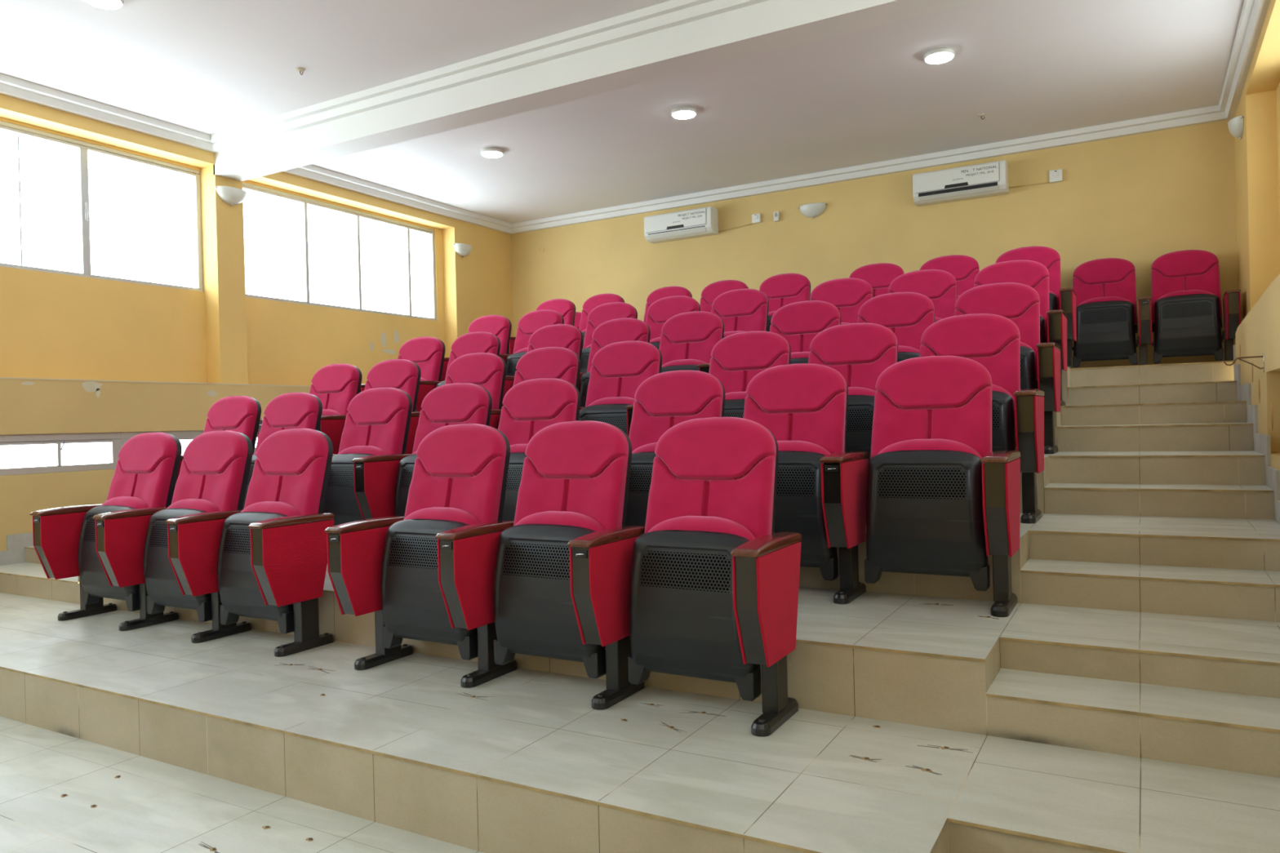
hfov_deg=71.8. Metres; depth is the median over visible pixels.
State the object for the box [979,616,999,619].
bolt hole
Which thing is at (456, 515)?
seat cushion
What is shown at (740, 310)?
chair
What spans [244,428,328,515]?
cushion
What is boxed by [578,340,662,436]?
chair
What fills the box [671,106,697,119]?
recessed light
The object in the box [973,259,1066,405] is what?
chair
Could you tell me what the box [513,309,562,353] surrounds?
cushion
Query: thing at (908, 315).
chair
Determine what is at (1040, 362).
chair
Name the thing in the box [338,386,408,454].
cushion
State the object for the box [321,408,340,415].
seat cushion
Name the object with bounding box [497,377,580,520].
chair
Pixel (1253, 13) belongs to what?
trim
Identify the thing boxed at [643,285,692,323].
chair
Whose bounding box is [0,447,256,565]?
baseboard
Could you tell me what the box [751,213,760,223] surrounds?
wall switch
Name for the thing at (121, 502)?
seat cushion
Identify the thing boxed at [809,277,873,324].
chair
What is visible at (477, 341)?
chair
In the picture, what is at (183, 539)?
chair
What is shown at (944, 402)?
cushion
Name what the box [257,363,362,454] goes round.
chair
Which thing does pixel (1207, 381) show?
floor
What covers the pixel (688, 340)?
chair
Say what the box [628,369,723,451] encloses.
cushion
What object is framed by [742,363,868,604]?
chair
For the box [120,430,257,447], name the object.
window
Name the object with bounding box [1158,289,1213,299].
seat cushion
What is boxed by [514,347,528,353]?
seat cushion
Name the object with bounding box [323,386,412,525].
chair
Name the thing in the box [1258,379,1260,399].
trim
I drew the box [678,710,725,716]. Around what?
bolt hole
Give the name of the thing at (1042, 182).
power cable
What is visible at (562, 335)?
cushion
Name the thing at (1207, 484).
floor
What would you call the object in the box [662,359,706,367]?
seat cushion
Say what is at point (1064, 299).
chair
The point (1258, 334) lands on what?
wall
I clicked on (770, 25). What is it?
ceiling beam
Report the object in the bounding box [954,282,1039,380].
cushion
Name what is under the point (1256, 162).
wall
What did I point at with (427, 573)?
chair
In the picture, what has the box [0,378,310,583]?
wall
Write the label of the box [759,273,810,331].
chair
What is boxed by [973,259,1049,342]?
cushion
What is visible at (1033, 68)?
ceiling
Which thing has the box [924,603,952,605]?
bolt hole
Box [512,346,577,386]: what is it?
cushion
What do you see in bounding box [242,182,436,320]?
window
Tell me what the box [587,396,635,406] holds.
seat cushion
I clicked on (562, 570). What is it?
chair
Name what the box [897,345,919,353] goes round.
seat cushion
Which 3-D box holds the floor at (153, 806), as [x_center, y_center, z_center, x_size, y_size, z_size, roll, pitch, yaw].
[-3.191,1.258,0.286,8.600,0.001,6.487,-1,0,30]
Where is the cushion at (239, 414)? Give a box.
[203,395,257,441]
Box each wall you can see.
[0,93,513,386]
[0,116,444,321]
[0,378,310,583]
[510,119,1237,368]
[1234,0,1279,322]
[1235,274,1279,470]
[1276,81,1279,235]
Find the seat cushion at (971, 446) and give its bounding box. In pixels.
[877,439,982,463]
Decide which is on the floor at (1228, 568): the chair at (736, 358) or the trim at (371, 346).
the chair at (736, 358)
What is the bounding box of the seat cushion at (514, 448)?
[510,444,527,453]
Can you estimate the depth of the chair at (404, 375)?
6.14 m
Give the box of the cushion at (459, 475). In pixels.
[404,423,506,523]
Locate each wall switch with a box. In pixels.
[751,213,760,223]
[773,211,779,222]
[1048,168,1062,182]
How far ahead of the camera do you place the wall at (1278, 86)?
6.15 m
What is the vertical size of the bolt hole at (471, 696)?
0.003 m
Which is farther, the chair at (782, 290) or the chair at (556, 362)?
the chair at (782, 290)
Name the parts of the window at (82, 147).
rail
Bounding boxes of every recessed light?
[84,0,124,8]
[480,147,503,157]
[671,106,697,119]
[923,47,955,63]
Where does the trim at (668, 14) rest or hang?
attached to the wall at (53, 326)
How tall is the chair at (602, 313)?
0.975 m
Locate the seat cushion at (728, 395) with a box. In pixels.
[724,391,746,399]
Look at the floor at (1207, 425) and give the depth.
4.80 m
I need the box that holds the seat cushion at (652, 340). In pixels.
[649,337,660,342]
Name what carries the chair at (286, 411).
on the floor at (1188, 690)
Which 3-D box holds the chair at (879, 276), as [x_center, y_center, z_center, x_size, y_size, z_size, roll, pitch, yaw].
[1.869,-0.857,7.138,0.665,0.975,0.511,-1,0,30]
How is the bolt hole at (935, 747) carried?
on the floor at (531, 767)
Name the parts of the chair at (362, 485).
panel, armrest, panel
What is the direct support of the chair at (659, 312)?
on the floor at (1207, 425)
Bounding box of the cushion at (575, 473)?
[513,420,628,529]
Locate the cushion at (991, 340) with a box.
[920,313,1020,431]
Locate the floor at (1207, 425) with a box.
[1015,400,1253,451]
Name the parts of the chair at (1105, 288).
panel, leg, armrest, panel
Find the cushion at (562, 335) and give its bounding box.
[527,324,581,356]
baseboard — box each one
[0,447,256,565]
[1233,344,1279,524]
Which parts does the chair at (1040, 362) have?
panel, armrest, leg, panel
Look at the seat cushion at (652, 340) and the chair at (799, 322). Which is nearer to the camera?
the chair at (799, 322)
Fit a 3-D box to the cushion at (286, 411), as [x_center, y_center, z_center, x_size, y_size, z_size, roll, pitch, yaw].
[-2.204,0.075,5.479,0.472,0.575,0.214,-1,0,30]
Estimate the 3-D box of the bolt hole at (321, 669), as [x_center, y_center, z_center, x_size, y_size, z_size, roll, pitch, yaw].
[-1.292,0.977,3.555,0.170,0.003,0.036,-1,0,30]
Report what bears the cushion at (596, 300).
on the chair at (593, 302)
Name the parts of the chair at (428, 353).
panel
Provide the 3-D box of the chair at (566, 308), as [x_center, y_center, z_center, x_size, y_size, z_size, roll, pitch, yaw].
[-0.936,-0.794,8.742,0.665,0.975,0.511,-1,0,30]
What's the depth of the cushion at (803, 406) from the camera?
3.82 m
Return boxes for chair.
[29,432,182,631]
[142,430,253,643]
[173,395,261,490]
[217,428,335,657]
[242,392,322,509]
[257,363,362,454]
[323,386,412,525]
[324,423,517,688]
[360,336,445,412]
[364,359,421,412]
[394,382,492,515]
[405,352,506,453]
[436,331,500,386]
[440,315,511,381]
[493,420,644,710]
[497,346,583,426]
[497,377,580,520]
[502,324,584,406]
[505,309,564,376]
[508,298,575,355]
[573,311,581,328]
[578,293,624,349]
[578,317,650,407]
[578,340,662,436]
[579,302,637,373]
[625,369,724,526]
[627,417,801,737]
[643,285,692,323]
[645,295,700,348]
[658,311,724,373]
[699,280,748,312]
[708,330,791,417]
[711,288,768,337]
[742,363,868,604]
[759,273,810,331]
[769,300,840,364]
[808,322,897,461]
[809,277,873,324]
[848,262,904,297]
[857,292,934,362]
[864,355,1020,617]
[888,269,956,322]
[919,254,979,299]
[920,313,1044,524]
[954,282,1060,453]
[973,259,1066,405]
[995,245,1076,368]
[1072,257,1151,367]
[1151,249,1240,364]
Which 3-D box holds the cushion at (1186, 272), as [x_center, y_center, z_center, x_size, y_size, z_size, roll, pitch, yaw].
[4.312,-1.118,6.991,0.472,0.575,0.214,-1,0,30]
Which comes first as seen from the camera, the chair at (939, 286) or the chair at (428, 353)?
the chair at (939, 286)
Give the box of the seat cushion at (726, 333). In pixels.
[723,330,743,336]
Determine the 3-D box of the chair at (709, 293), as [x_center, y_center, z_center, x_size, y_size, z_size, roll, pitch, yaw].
[0.724,-0.831,7.792,0.568,0.975,0.511,-1,0,30]
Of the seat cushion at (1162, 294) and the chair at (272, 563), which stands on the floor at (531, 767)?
the chair at (272, 563)
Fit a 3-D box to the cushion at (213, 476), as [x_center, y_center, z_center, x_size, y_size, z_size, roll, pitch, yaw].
[-2.178,0.309,4.438,0.472,0.575,0.214,-1,0,30]
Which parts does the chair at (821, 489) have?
panel, armrest, leg, panel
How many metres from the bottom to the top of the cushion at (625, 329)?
0.575 m
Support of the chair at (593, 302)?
on the floor at (1207, 381)
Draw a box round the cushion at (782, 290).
[759,273,809,312]
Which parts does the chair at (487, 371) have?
panel, panel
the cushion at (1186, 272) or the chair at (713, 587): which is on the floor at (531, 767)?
the chair at (713, 587)
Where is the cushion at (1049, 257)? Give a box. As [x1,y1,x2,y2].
[995,245,1061,310]
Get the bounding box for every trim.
[0,0,768,152]
[0,377,310,386]
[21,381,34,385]
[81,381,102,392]
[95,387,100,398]
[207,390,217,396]
[283,0,1270,234]
[369,342,373,350]
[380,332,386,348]
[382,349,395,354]
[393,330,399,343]
[1251,361,1253,382]
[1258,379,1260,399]
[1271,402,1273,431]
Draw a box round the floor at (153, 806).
[0,716,483,852]
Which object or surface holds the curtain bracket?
attached to the wall at (1258, 334)
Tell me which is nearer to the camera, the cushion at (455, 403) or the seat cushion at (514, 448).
the seat cushion at (514, 448)
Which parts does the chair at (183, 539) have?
panel, armrest, panel, leg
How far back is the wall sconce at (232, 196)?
7.36 m
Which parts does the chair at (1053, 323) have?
panel, armrest, leg, panel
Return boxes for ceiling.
[0,0,1244,223]
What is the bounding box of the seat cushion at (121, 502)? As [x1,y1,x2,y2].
[101,496,148,508]
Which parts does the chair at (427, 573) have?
panel, armrest, panel, leg, panel, armrest, panel, leg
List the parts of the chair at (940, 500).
panel, armrest, leg, panel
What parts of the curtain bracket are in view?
mounting plate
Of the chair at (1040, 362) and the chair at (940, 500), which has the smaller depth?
the chair at (940, 500)
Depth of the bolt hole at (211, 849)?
2.51 m
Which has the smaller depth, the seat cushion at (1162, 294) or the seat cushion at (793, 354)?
the seat cushion at (793, 354)
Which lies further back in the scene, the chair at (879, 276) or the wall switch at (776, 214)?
the wall switch at (776, 214)
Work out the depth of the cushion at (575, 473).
3.32 m
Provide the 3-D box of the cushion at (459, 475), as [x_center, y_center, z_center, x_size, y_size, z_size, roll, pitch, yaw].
[-0.772,0.278,3.634,0.472,0.575,0.214,-1,0,30]
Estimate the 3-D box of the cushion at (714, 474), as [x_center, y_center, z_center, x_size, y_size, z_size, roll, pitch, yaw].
[0.235,0.255,3.058,0.472,0.575,0.214,-1,0,30]
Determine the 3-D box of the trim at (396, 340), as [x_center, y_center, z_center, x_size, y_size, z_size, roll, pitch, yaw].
[-2.554,-0.941,9.275,0.001,0.140,0.081,-1,0,30]
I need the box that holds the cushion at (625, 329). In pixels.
[586,317,648,372]
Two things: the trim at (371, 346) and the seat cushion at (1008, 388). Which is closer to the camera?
the seat cushion at (1008, 388)
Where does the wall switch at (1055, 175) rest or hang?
attached to the wall at (1139, 199)
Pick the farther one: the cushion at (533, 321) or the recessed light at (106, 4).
the cushion at (533, 321)
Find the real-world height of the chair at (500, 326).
0.975 m
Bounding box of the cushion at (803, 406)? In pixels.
[742,363,846,453]
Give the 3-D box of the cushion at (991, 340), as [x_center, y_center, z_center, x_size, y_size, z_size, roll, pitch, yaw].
[1.577,-0.260,4.251,0.472,0.575,0.214,-1,0,30]
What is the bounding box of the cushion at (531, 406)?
[497,377,577,445]
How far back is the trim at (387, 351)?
9.19 m
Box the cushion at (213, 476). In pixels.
[171,430,248,511]
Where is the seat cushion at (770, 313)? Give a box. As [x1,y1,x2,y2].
[768,311,775,315]
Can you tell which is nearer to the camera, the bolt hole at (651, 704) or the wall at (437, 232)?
the bolt hole at (651, 704)
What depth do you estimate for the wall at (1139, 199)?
8.21 m
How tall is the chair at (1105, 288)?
0.975 m
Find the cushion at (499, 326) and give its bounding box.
[467,315,510,354]
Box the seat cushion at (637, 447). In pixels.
[631,442,657,453]
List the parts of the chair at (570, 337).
panel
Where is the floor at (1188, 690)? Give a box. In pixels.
[0,546,1279,777]
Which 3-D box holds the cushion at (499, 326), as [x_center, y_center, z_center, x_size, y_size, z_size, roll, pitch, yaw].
[-1.397,-0.723,7.974,0.472,0.575,0.214,-1,0,30]
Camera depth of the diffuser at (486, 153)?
7.72 m
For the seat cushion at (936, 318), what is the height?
0.438 m
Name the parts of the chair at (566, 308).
panel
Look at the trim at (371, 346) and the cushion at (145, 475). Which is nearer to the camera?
the cushion at (145, 475)
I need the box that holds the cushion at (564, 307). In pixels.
[536,298,574,325]
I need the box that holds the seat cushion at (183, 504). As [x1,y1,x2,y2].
[167,498,219,511]
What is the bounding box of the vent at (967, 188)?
[918,182,997,196]
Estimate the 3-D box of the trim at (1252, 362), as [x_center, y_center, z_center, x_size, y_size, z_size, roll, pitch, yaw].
[3.153,-0.280,4.550,0.002,0.107,0.052,-1,0,30]
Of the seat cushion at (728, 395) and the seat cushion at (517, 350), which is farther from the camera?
the seat cushion at (517, 350)
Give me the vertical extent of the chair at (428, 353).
0.975 m
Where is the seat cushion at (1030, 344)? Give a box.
[1019,341,1035,358]
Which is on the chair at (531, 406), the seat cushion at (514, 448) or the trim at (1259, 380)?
the seat cushion at (514, 448)
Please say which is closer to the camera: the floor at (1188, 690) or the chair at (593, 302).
the floor at (1188, 690)
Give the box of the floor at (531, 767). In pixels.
[0,592,1279,852]
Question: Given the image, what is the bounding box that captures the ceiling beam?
[213,0,982,181]
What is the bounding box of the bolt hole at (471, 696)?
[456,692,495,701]
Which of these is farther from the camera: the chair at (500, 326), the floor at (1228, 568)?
the chair at (500, 326)
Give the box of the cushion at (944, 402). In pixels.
[870,355,992,458]
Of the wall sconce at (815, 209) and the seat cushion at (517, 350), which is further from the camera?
the wall sconce at (815, 209)
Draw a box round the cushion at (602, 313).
[582,302,635,348]
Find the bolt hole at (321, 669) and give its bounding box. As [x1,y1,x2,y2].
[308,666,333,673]
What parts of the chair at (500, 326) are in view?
panel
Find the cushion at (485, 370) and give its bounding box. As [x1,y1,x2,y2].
[444,352,503,409]
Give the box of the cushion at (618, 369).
[585,340,660,407]
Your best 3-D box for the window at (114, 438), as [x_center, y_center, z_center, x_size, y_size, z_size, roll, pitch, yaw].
[-5.707,0.240,3.376,0.045,0.273,7.396,-1,0,30]
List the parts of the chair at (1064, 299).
panel, armrest, leg, panel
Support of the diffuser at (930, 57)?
attached to the recessed light at (938, 55)
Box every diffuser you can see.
[481,151,502,157]
[672,110,695,119]
[924,52,953,63]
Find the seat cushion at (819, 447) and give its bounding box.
[777,440,830,455]
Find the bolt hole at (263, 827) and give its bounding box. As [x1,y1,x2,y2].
[262,826,271,829]
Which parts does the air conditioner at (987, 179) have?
panel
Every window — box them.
[0,120,203,291]
[0,431,121,475]
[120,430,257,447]
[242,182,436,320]
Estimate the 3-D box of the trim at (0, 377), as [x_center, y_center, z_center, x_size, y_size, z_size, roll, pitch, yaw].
[-3.236,-0.355,7.631,0.072,0.008,7.050,-1,0,30]
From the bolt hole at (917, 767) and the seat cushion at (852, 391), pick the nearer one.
the bolt hole at (917, 767)
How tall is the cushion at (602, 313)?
0.575 m
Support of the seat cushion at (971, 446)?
on the chair at (940, 500)
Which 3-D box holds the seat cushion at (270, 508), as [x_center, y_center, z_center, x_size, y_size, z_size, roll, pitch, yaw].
[-1.714,0.568,4.076,0.424,0.438,0.072,-1,0,30]
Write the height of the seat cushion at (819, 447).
0.438 m
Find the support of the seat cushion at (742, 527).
on the chair at (713, 587)
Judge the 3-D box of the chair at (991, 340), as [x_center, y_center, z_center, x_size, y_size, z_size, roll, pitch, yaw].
[1.565,-0.059,4.124,0.568,0.975,0.511,-1,0,30]
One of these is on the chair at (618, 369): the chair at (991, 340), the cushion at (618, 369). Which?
the cushion at (618, 369)
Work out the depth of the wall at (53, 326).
7.34 m
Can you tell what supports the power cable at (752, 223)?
attached to the wall at (1139, 199)
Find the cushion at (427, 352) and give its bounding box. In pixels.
[397,336,443,381]
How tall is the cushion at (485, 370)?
0.575 m
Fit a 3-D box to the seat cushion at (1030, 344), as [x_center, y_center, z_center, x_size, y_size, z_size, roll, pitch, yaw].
[1.994,-0.271,4.971,0.424,0.438,0.072,-1,0,30]
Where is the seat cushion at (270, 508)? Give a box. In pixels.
[240,501,300,515]
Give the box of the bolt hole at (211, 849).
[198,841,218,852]
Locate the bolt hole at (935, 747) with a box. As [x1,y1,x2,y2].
[917,745,973,753]
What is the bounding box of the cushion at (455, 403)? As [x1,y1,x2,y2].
[412,382,488,453]
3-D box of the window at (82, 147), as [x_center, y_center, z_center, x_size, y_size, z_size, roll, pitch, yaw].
[-4.395,-1.607,6.149,0.049,1.012,2.876,-1,0,30]
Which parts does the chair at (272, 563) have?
panel, armrest, panel, leg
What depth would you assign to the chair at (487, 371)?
5.73 m
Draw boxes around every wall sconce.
[214,185,246,205]
[453,243,471,257]
[798,202,826,218]
[1227,115,1244,139]
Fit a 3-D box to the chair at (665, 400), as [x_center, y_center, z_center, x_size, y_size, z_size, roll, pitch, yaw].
[0.101,0.224,4.028,0.665,0.975,0.511,-1,0,30]
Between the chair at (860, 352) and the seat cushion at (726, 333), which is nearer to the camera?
the chair at (860, 352)
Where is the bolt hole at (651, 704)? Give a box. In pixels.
[639,702,664,707]
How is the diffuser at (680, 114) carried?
attached to the recessed light at (680, 113)
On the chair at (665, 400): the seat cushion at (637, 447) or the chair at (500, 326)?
the seat cushion at (637, 447)
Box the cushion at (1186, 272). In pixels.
[1151,249,1222,323]
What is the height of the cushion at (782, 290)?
0.575 m
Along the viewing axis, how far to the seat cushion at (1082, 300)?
7.18 m
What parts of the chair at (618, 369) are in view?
panel, armrest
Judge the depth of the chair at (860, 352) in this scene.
4.49 m
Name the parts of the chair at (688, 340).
armrest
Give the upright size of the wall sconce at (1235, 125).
0.138 m
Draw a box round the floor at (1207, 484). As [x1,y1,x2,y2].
[1019,450,1274,519]
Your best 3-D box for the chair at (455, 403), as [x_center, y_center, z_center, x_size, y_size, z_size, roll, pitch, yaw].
[-1.056,0.250,4.689,0.568,0.975,0.511,-1,0,30]
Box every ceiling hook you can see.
[295,66,305,75]
[977,113,985,119]
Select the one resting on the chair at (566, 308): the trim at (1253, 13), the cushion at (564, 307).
the cushion at (564, 307)
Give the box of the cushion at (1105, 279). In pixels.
[1072,257,1137,324]
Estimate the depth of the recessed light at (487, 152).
7.69 m
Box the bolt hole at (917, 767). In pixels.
[905,765,942,775]
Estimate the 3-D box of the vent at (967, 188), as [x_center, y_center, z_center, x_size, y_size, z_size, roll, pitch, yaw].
[2.864,-2.135,7.975,0.680,0.030,0.040,-1,0,30]
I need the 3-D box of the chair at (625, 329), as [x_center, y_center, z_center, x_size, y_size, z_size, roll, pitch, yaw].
[-0.179,-0.290,6.176,0.568,0.975,0.511,-1,0,30]
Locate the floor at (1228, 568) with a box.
[799,512,1279,622]
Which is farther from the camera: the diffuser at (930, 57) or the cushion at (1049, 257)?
the cushion at (1049, 257)
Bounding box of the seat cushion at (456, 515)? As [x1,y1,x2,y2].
[404,506,479,524]
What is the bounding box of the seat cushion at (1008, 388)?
[991,383,1014,408]
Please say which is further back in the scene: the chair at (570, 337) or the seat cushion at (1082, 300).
the seat cushion at (1082, 300)
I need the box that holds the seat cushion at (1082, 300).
[1078,296,1130,305]
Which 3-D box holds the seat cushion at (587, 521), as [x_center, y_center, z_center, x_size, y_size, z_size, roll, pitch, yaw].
[-0.308,0.536,3.272,0.424,0.438,0.072,-1,0,30]
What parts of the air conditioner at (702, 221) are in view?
panel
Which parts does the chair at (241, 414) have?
panel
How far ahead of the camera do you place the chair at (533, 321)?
7.70 m
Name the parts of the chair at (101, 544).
panel, armrest, panel, leg, panel, armrest, panel, leg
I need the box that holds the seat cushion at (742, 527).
[647,515,755,540]
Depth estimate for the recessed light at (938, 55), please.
5.85 m
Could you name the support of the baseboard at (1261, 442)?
attached to the wall at (1258, 334)
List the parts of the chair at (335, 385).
panel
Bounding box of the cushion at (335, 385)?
[309,363,359,414]
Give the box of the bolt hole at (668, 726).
[658,721,685,732]
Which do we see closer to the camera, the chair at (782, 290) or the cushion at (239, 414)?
the cushion at (239, 414)
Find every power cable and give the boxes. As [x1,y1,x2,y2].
[718,222,753,231]
[1008,182,1049,187]
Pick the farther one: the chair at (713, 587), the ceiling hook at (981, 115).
the ceiling hook at (981, 115)
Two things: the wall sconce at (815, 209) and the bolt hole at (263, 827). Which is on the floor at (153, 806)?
the bolt hole at (263, 827)
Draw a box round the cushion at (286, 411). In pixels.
[254,392,319,453]
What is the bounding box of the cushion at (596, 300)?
[578,293,623,331]
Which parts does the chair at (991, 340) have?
panel, armrest, leg, panel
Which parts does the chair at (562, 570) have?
panel, armrest, panel, leg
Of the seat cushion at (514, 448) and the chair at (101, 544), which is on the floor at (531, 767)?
the chair at (101, 544)
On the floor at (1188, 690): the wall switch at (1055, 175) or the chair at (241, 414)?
the chair at (241, 414)
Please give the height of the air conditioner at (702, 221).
0.270 m
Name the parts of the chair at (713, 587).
panel, armrest, leg, panel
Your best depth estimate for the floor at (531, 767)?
2.60 m
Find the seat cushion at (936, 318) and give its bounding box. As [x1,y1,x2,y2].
[934,316,942,320]
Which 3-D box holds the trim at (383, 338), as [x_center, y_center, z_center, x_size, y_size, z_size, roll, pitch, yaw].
[-2.644,-0.889,9.117,0.001,0.174,0.080,-1,0,30]
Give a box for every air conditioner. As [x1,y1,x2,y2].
[644,205,718,243]
[912,160,1008,206]
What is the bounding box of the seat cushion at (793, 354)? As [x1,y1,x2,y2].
[791,351,809,358]
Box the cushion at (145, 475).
[106,432,177,507]
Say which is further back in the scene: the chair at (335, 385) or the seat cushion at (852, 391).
the chair at (335, 385)
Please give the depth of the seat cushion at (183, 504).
4.32 m
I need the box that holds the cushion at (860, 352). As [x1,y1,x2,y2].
[808,322,897,391]
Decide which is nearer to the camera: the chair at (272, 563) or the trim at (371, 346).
the chair at (272, 563)
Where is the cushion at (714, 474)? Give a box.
[644,417,776,538]
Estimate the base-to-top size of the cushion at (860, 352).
0.575 m
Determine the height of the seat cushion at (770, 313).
0.438 m
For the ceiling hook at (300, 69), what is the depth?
5.88 m
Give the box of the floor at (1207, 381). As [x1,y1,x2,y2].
[1062,360,1237,405]
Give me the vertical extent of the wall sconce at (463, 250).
0.138 m
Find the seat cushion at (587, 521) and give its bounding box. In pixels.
[515,511,604,531]
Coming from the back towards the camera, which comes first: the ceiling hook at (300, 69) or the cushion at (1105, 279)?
the cushion at (1105, 279)
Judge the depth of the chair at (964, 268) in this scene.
6.92 m
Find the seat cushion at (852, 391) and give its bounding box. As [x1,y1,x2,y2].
[848,386,875,395]
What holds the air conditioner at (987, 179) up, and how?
attached to the wall at (1139, 199)
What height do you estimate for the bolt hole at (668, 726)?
0.003 m
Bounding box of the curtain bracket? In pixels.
[1223,353,1264,373]
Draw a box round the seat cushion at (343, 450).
[337,445,387,454]
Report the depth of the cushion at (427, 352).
7.21 m
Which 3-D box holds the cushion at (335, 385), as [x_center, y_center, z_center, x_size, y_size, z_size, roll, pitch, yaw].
[-2.263,-0.174,6.447,0.472,0.575,0.214,-1,0,30]
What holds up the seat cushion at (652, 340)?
on the chair at (659, 312)
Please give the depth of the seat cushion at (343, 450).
5.00 m

